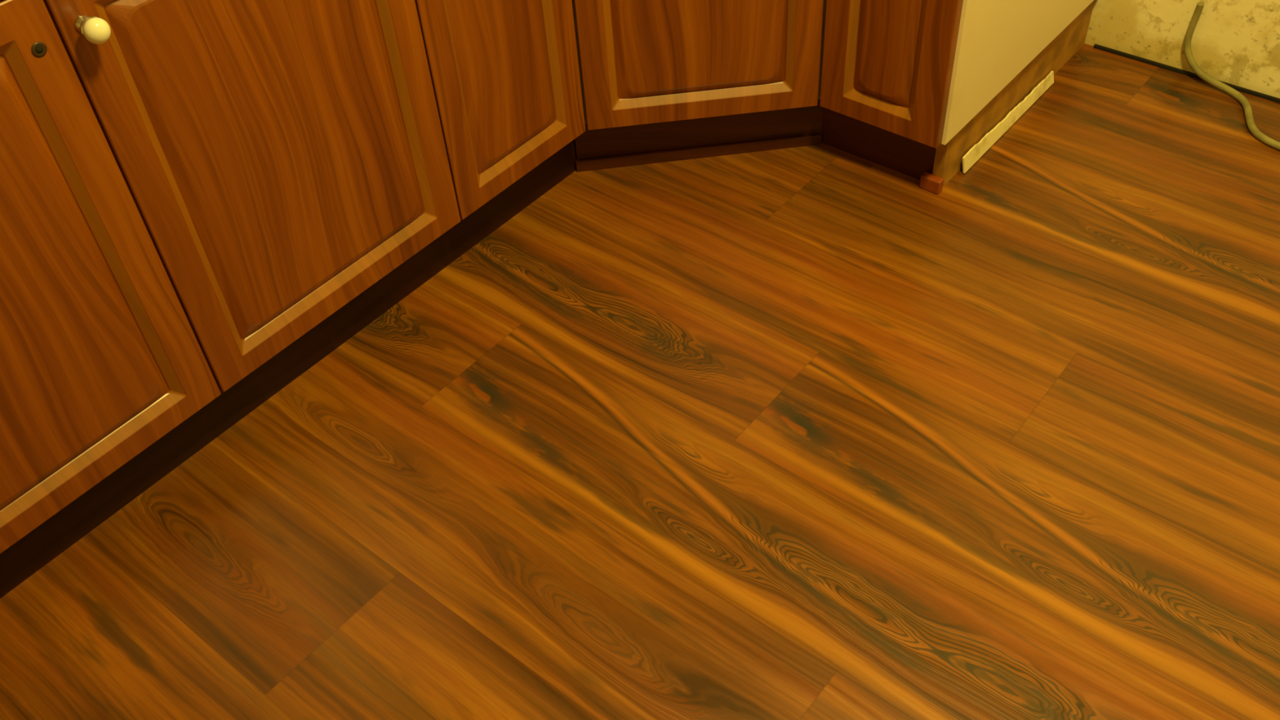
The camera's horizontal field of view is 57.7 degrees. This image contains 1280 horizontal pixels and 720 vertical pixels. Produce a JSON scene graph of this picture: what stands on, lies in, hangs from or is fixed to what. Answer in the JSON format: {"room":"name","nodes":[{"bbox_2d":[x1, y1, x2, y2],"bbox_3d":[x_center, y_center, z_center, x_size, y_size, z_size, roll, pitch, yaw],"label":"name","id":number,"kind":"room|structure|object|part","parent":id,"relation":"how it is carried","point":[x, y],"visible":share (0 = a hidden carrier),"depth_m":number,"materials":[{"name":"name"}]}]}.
{"room":"kitchen","nodes":[
{"label":"kitchen","id":0,"kind":"room"},
{"bbox_2d":[0,43,1279,719],"bbox_3d":[0.146,0.632,1.219,3.300,0.001,3.790,28,53,28],"label":"floor","id":1,"kind":"structure","parent":0,"point":[819,432],"depth_m":1.69,"materials":[{"name":"laminate"}]},
{"bbox_2d":[0,0,585,598],"bbox_3d":[-1.045,-0.110,1.421,0.636,0.895,2.314,28,53,28],"label":"base cabinet","id":2,"kind":"object","parent":1,"relation":"on","point":[202,202],"visible":1,"depth_m":1.57,"materials":[{"name":"brown wood"}]},
{"bbox_3d":[-0.786,-0.037,1.342,0.019,0.635,0.488,28,53,28],"label":"door","id":3,"kind":"part","parent":2,"relation":"part of","materials":[{"name":"brown wood"}]},
{"bbox_3d":[-0.477,-0.320,1.600,0.019,0.635,0.487,28,53,28],"label":"door","id":4,"kind":"part","parent":2,"relation":"part of","materials":[{"name":"brown wood"}]},
{"bbox_3d":[-0.223,-0.553,1.812,0.019,0.635,0.316,28,53,28],"label":"door","id":5,"kind":"part","parent":2,"relation":"part of","materials":[{"name":"brown wood"}]},
{"bbox_2d":[571,0,826,172],"bbox_3d":[0.074,-0.987,2.208,0.898,0.895,0.974,28,53,28],"label":"base cabinet","id":6,"kind":"object","parent":1,"relation":"on","point":[662,81],"visible":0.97,"depth_m":2.07,"materials":[{"name":"brown wood"}]},
{"bbox_3d":[0.114,-0.401,2.238,0.475,0.022,0.012,-7,45,-2],"label":"plinth moulding","id":7,"kind":"part","parent":6,"relation":"part of","materials":[{"name":"brown wood"}]},
{"bbox_2d":[819,0,1094,194],"bbox_3d":[0.607,-0.836,2.015,0.282,0.895,0.680,28,53,28],"label":"base cabinet","id":8,"kind":"object","parent":1,"relation":"on","point":[921,90],"visible":1,"depth_m":2.04,"materials":[{"name":"brown wood"}]},
{"bbox_3d":[0.409,-0.645,1.854,0.238,0.635,0.019,28,53,28],"label":"door","id":9,"kind":"part","parent":8,"relation":"part of","materials":[{"name":"brown wood"}]},
{"bbox_3d":[0.710,-0.824,1.935,0.012,0.740,0.649,28,53,28],"label":"panel","id":10,"kind":"part","parent":8,"relation":"part of","materials":[{"name":"beige plastic"}]},
{"bbox_2d":[1183,1,1279,150],"bbox_3d":[1.190,-0.487,2.143,0.095,0.155,0.491,-26,49,-20],"label":"hose","id":11,"kind":"object","parent":1,"relation":"on","point":[1251,124],"visible":1,"depth_m":2.27,"materials":[{"name":"grey rubber"}]},
{"bbox_2d":[1084,0,1279,98],"bbox_3d":[1.300,-1.343,1.380,3.500,2.470,0.100,28,53,28],"label":"wall","id":12,"kind":"structure","parent":0,"point":[1237,42],"depth_m":2.29,"materials":[{"name":"beige paint"}]},
{"bbox_2d":[1093,44,1279,103],"bbox_3d":[1.784,-0.216,1.933,2.140,0.006,0.007,28,53,28],"label":"trim","id":13,"kind":"structure","parent":12,"relation":"attached to","point":[1243,90],"depth_m":2.36,"materials":[{"name":"brown wood"}]}
]}

